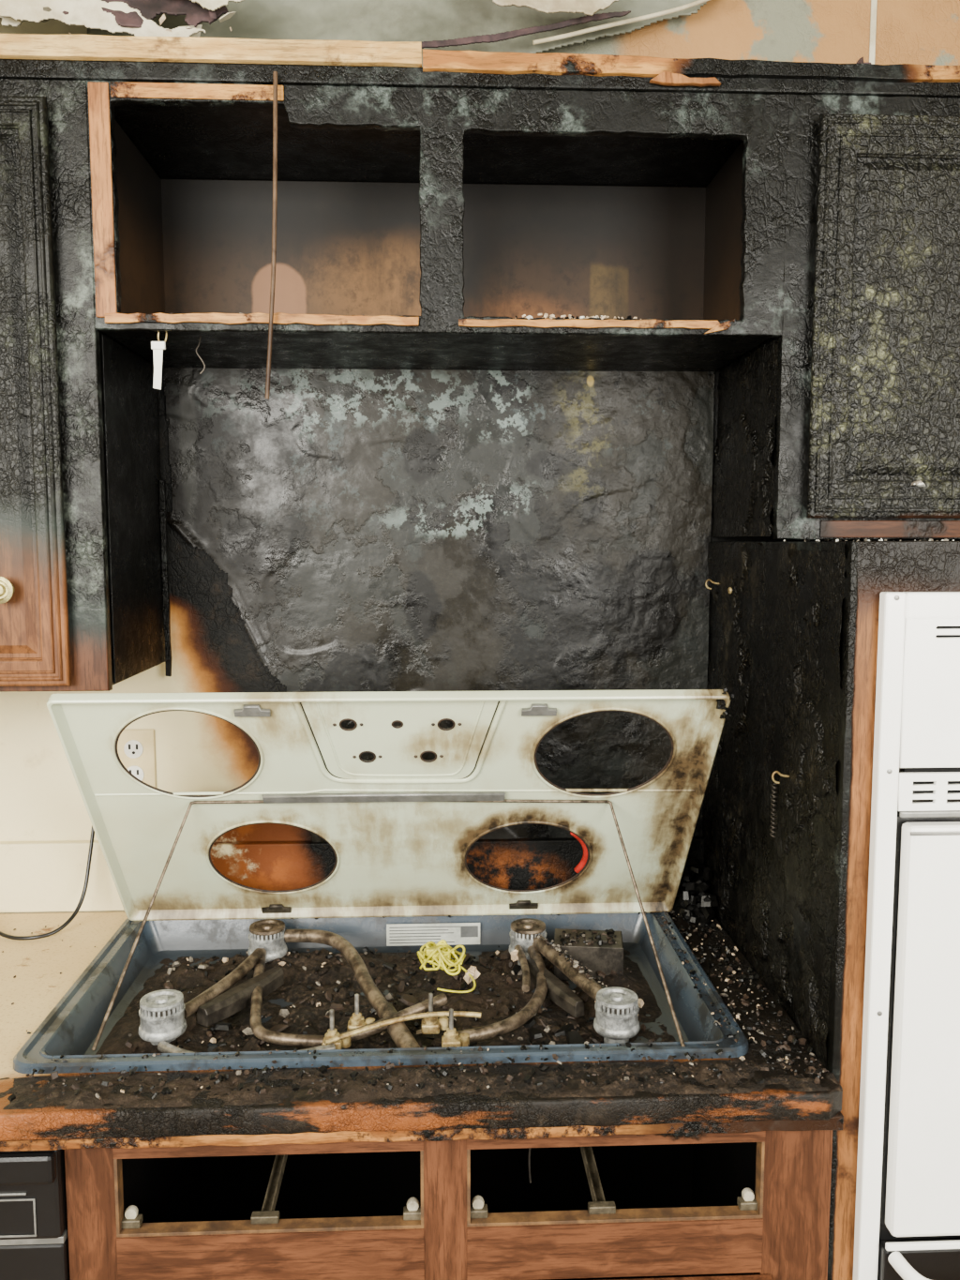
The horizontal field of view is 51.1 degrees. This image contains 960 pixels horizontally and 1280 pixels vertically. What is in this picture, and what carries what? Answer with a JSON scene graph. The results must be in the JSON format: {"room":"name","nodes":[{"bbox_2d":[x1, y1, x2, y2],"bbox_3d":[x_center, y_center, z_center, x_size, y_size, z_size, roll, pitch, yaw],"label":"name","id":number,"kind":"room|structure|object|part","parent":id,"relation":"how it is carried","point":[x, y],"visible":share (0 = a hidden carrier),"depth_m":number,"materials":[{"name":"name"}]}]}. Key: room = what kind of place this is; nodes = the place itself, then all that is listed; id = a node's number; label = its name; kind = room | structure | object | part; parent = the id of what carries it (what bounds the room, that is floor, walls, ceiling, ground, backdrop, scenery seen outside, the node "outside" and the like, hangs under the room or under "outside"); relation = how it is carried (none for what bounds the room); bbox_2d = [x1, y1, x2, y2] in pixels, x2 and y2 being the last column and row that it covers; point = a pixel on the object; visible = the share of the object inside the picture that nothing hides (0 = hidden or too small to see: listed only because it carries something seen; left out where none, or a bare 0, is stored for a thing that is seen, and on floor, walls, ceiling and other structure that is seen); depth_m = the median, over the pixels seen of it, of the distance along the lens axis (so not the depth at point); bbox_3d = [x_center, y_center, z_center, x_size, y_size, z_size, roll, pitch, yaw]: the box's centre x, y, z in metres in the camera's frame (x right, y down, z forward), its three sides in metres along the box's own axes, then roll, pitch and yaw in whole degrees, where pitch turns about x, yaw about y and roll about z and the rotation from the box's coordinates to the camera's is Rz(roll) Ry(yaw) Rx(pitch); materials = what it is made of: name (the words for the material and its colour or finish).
{"room":"fire-damaged room","nodes":[
{"label":"fire-damaged room","id":0,"kind":"room"},
{"bbox_2d":[0,0,959,913],"bbox_3d":[-0.130,0.127,1.848,3.140,2.520,0.100,0,6,-2],"label":"wall","id":1,"kind":"structure","parent":0,"point":[213,651],"depth_m":1.77,"materials":[{"name":"paint"}]},
{"bbox_2d":[0,840,124,912],"bbox_3d":[-0.964,0.422,1.779,0.825,0.125,0.021,0,6,-2],"label":"backsplash","id":2,"kind":"structure","parent":1,"relation":"attached to","point":[36,876],"depth_m":1.78,"materials":[{"name":"paint"}]},
{"bbox_2d":[0,78,172,692],"bbox_3d":[-0.799,-0.345,1.529,0.543,0.856,0.375,0,6,-2],"label":"upper cabinet","id":3,"kind":"object","parent":1,"relation":"attached to","point":[85,606],"visible":0.98,"depth_m":1.40,"materials":[{"name":"brown wood"}]},
{"bbox_3d":[-0.661,-0.069,1.387,0.038,0.038,0.026,0,6,-2],"label":"knob","id":4,"kind":"part","parent":3,"relation":"part of","materials":[{"name":"beige ceramic"}]},
{"bbox_3d":[-0.808,-0.331,1.383,0.442,0.781,0.012,0,6,-2],"label":"door","id":5,"kind":"part","parent":3,"relation":"part of","materials":[{"name":"black wood"}]},
{"bbox_3d":[-0.808,-0.330,1.373,0.456,0.795,0.012,0,6,-2],"label":"door frame","id":6,"kind":"part","parent":3,"relation":"part of","materials":[{"name":"black wood"}]},
{"bbox_3d":[-0.799,-0.342,1.398,0.531,0.836,0.018,0,6,-2],"label":"frame","id":7,"kind":"part","parent":3,"relation":"part of","materials":[{"name":"black wood"}]},
{"bbox_2d":[117,728,156,787],"bbox_3d":[-0.613,0.216,1.780,0.072,0.116,0.009,0,6,-2],"label":"electrical outlet","id":8,"kind":"object","parent":1,"relation":"attached to","point":[135,747],"visible":0.62,"depth_m":1.78,"materials":[{"name":"beige plastic"}]},
{"bbox_2d":[123,739,143,758],"bbox_3d":[-0.613,0.193,1.776,0.033,0.033,0.002,0,6,-2],"label":"receptacle","id":9,"kind":"object","parent":8,"relation":"attached to","point":[132,748],"depth_m":1.77,"materials":[{"name":"white plastic"}]},
{"bbox_2d":[127,765,144,780],"bbox_3d":[-0.613,0.239,1.780,0.033,0.033,0.002,0,6,-2],"label":"receptacle","id":10,"kind":"object","parent":8,"relation":"attached to","point":[138,771],"depth_m":1.78,"materials":[{"name":"white plastic"}]},
{"bbox_2d":[0,0,871,67],"bbox_3d":[-0.252,-0.958,1.518,1.647,0.284,0.298,0,6,-2],"label":"plaster","id":11,"kind":"object","parent":1,"relation":"attached to","point":[528,26],"visible":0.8,"depth_m":1.63,"materials":[{"name":"white paint"}]},
{"bbox_2d":[86,80,789,371],"bbox_3d":[-0.058,-0.613,1.555,0.972,0.332,0.336,0,6,-2],"label":"upper cabinet","id":12,"kind":"object","parent":1,"relation":"attached to","point":[418,228],"visible":0.98,"depth_m":1.56,"materials":[{"name":"brown wood"}]},
{"bbox_2d":[150,331,167,389],"bbox_3d":[-0.451,-0.395,1.415,0.021,0.082,0.011,0,6,-2],"label":"tag","id":13,"kind":"object","parent":12,"relation":"attached to","point":[158,347],"visible":1,"depth_m":1.41,"materials":[{"name":"white plastic"}]},
{"bbox_3d":[-0.385,-0.747,1.365,0.233,0.020,0.003,0,6,-2],"label":"raw rail","id":14,"kind":"part","parent":12,"relation":"part of","materials":[{"name":"brown wood"}]},
{"bbox_2d":[195,335,205,374],"bbox_3d":[-0.402,-0.411,1.447,0.014,0.056,0.009,0,6,-2],"label":"wire","id":15,"kind":"object","parent":12,"relation":"attached to","point":[198,346],"visible":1,"depth_m":1.44,"materials":[{"name":"metal"}]},
{"bbox_2d":[264,71,277,399],"bbox_3d":[-0.286,-0.551,1.372,0.027,0.434,0.014,0,6,-2],"label":"wood strip","id":16,"kind":"object","parent":12,"relation":"hanging from","point":[275,73],"visible":1,"depth_m":1.37,"materials":[{"name":"brown wood"}]},
{"bbox_2d":[0,33,959,97],"bbox_3d":[-0.064,-0.787,1.382,2.042,0.052,0.050,0,6,-2],"label":"wood trim","id":17,"kind":"structure","parent":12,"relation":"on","point":[28,56],"depth_m":1.37,"materials":[{"name":"brown wood"}]},
{"bbox_3d":[-0.064,-0.774,1.391,2.040,0.024,0.035,0,6,-2],"label":"dark rail","id":18,"kind":"part","parent":17,"relation":"part of","materials":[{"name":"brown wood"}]},
{"bbox_2d":[163,367,714,842],"bbox_3d":[-0.068,-0.001,1.778,0.957,0.948,0.012,0,6,-2],"label":"wall panel","id":19,"kind":"object","parent":1,"relation":"attached to","point":[370,530],"visible":0.75,"depth_m":1.76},
{"bbox_2d":[711,93,959,540],"bbox_3d":[0.684,-0.470,1.587,0.535,0.621,0.365,0,6,-2],"label":"upper cabinet","id":20,"kind":"object","parent":1,"relation":"attached to","point":[844,425],"visible":1,"depth_m":1.43,"materials":[{"name":"black wood"}]},
{"bbox_3d":[0.703,-0.453,1.427,0.465,0.555,0.012,0,6,-2],"label":"door frame","id":21,"kind":"part","parent":20,"relation":"part of","materials":[{"name":"black wood"}]},
{"bbox_3d":[0.726,-0.163,1.472,0.460,0.025,0.002,0,6,-2],"label":"rail","id":22,"kind":"part","parent":20,"relation":"part of","materials":[{"name":"brown wood"}]},
{"bbox_3d":[0.703,-0.454,1.437,0.451,0.541,0.012,0,6,-2],"label":"door","id":23,"kind":"part","parent":20,"relation":"part of","materials":[{"name":"black wood"}]},
{"bbox_2d":[869,0,877,64],"bbox_3d":[0.671,-0.966,1.722,0.010,0.320,0.004,0,6,-2],"label":"trim","id":24,"kind":"structure","parent":1,"relation":"attached to","point":[873,15],"depth_m":1.71,"materials":[{"name":"paint"}]},
{"bbox_3d":[-0.073,1.535,0.683,3.340,0.050,2.700,0,6,-2],"label":"floor","id":25,"kind":"structure","parent":0,"visible":0},
{"bbox_2d":[0,1149,70,1279],"bbox_3d":[-0.811,0.996,1.511,0.594,0.858,0.622,0,6,-2],"label":"dishwasher","id":26,"kind":"object","parent":25,"relation":"on","point":[34,1234],"visible":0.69,"depth_m":1.20,"materials":[{"name":"black plastic"}]},
{"bbox_3d":[-0.798,0.660,1.200,0.594,0.118,0.034,0,6,-2],"label":"control panel","id":27,"kind":"part","parent":26,"relation":"part of","materials":[{"name":"black plastic"}]},
{"bbox_3d":[-0.799,0.723,1.209,0.594,0.009,0.028,0,6,-2],"label":"kick trim","id":28,"kind":"part","parent":26,"relation":"part of","materials":[{"name":"grey metal"}]},
{"bbox_3d":[-0.799,1.039,1.241,0.594,0.625,0.027,0,6,-2],"label":"door","id":29,"kind":"part","parent":26,"relation":"part of","materials":[{"name":"black plastic"}]},
{"bbox_2d":[64,1129,832,1279],"bbox_3d":[-0.043,0.990,1.550,0.938,0.863,0.612,0,6,-2],"label":"base cabinet","id":30,"kind":"object","parent":25,"relation":"on","point":[754,1205],"visible":0.6,"depth_m":1.25,"materials":[{"name":"brown wood"}]},
{"bbox_3d":[-0.255,0.607,1.214,0.373,0.032,0.001,0,6,-2],"label":"rail","id":31,"kind":"part","parent":30,"relation":"part of","materials":[{"name":"brown wood"}]},
{"bbox_3d":[-0.255,0.760,1.229,0.373,0.070,0.001,0,6,-2],"label":"rail","id":32,"kind":"part","parent":30,"relation":"part of","materials":[{"name":"brown wood"}]},
{"bbox_2d":[0,836,843,1151],"bbox_3d":[-0.470,0.477,1.485,1.795,0.176,0.660,0,6,-2],"label":"countertop","id":33,"kind":"structure","parent":30,"relation":"on","point":[780,1084],"depth_m":1.22,"materials":[{"name":"laminate"}]},
{"bbox_2d":[0,825,94,940],"bbox_3d":[-0.790,0.381,1.705,0.270,0.221,0.123,0,6,-2],"label":"power cord","id":34,"kind":"object","parent":33,"relation":"on","point":[18,938],"visible":0.77,"depth_m":1.70,"materials":[{"name":"black plastic"}]},
{"bbox_2d":[13,682,748,1073],"bbox_3d":[-0.123,0.308,1.502,0.956,0.513,0.520,0,6,-2],"label":"gas cooktop","id":35,"kind":"object","parent":33,"relation":"in","point":[401,952],"visible":0.99,"depth_m":1.53,"materials":[{"name":"white metal"}]},
{"bbox_2d":[138,1003,186,1045],"bbox_3d":[-0.442,0.542,1.398,0.065,0.061,0.065,0,6,-2],"label":"burner","id":36,"kind":"object","parent":35,"relation":"on","point":[167,1025],"depth_m":1.37,"materials":[{"name":"metal"}]},
{"bbox_2d":[247,933,287,963],"bbox_3d":[-0.351,0.516,1.661,0.065,0.061,0.065,0,6,-2],"label":"burner","id":37,"kind":"object","parent":35,"relation":"on","point":[274,946],"depth_m":1.63,"materials":[{"name":"metal"}]},
{"bbox_3d":[-0.200,0.516,1.355,0.006,0.034,0.006,0,6,-2],"label":"valve stem","id":38,"kind":"part","parent":35,"relation":"part of","materials":[{"name":"metal"}]},
{"bbox_3d":[-0.172,0.511,1.402,0.006,0.034,0.006,0,6,-2],"label":"valve stem","id":39,"kind":"part","parent":35,"relation":"part of","materials":[{"name":"metal"}]},
{"bbox_3d":[-0.123,0.388,1.412,0.766,0.262,0.301,0,6,-2],"label":"prop rod","id":40,"kind":"part","parent":35,"relation":"part of","materials":[{"name":"metal"}]},
{"bbox_3d":[-0.069,0.511,1.404,0.006,0.034,0.006,0,6,-2],"label":"valve stem","id":41,"kind":"part","parent":35,"relation":"part of","materials":[{"name":"metal"}]},
{"bbox_3d":[-0.039,0.515,1.358,0.006,0.034,0.006,0,6,-2],"label":"valve stem","id":42,"kind":"part","parent":35,"relation":"part of","materials":[{"name":"metal"}]},
{"bbox_2d":[509,931,546,965],"bbox_3d":[0.080,0.515,1.665,0.065,0.061,0.065,0,6,-2],"label":"burner","id":43,"kind":"object","parent":35,"relation":"on","point":[528,941],"depth_m":1.64,"materials":[{"name":"metal"}]},
{"bbox_2d":[593,1002,640,1043],"bbox_3d":[0.191,0.541,1.405,0.065,0.061,0.065,0,6,-2],"label":"burner","id":44,"kind":"object","parent":35,"relation":"on","point":[612,1023],"depth_m":1.38,"materials":[{"name":"metal"}]},
{"bbox_3d":[0.169,0.758,1.247,0.369,0.070,0.001,0,6,-2],"label":"rail","id":45,"kind":"part","parent":30,"relation":"part of","materials":[{"name":"brown wood"}]},
{"bbox_3d":[0.169,0.605,1.232,0.369,0.032,0.001,0,6,-2],"label":"rail","id":46,"kind":"part","parent":30,"relation":"part of","materials":[{"name":"brown wood"}]},
{"bbox_3d":[0.169,1.067,1.268,0.393,0.545,0.018,0,6,-2],"label":"door","id":47,"kind":"part","parent":30,"relation":"part of","materials":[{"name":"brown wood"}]},
{"bbox_2d":[702,537,959,1279],"bbox_3d":[0.792,0.631,1.575,0.791,1.575,0.617,0,6,-2],"label":"cabinet","id":48,"kind":"object","parent":25,"relation":"on","point":[787,804],"visible":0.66,"depth_m":1.32,"materials":[{"name":"brown wood"}]},
{"bbox_3d":[0.817,0.662,1.279,0.766,1.571,0.020,0,6,-2],"label":"frame","id":49,"kind":"part","parent":48,"relation":"part of","materials":[{"name":"brown wood"}]},
{"bbox_2d":[852,591,959,1279],"bbox_3d":[0.778,0.600,1.488,0.638,1.369,0.629,0,6,-2],"label":"wall oven","id":50,"kind":"object","parent":48,"relation":"in","point":[908,1208],"visible":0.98,"depth_m":1.20,"materials":[{"name":"metal"}]},
{"bbox_3d":[0.788,0.765,1.218,0.573,0.027,0.058,0,6,-2],"label":"handle","id":51,"kind":"part","parent":50,"relation":"part of","materials":[{"name":"white ceramic"}]},
{"bbox_3d":[0.789,0.997,1.286,0.586,0.500,0.030,0,6,-2],"label":"black panel","id":52,"kind":"part","parent":50,"relation":"part of","materials":[{"name":"glass"}]},
{"bbox_3d":[0.791,0.472,1.222,0.578,0.514,0.027,0,6,-2],"label":"oven door","id":53,"kind":"part","parent":50,"relation":"part of","materials":[{"name":"white metal"}]},
{"bbox_3d":[0.790,0.743,1.243,0.586,0.009,0.006,0,6,-2],"label":"divider trim","id":54,"kind":"part","parent":50,"relation":"part of","materials":[{"name":"white metal"}]},
{"bbox_3d":[0.790,0.205,1.200,0.586,0.006,0.006,0,6,-2],"label":"grille trim","id":55,"kind":"part","parent":50,"relation":"part of","materials":[{"name":"grey metal"}]},
{"bbox_3d":[0.789,0.061,1.194,0.588,0.176,0.014,0,6,-2],"label":"control panel","id":56,"kind":"part","parent":50,"relation":"part of","materials":[{"name":"white metal"}]}
]}

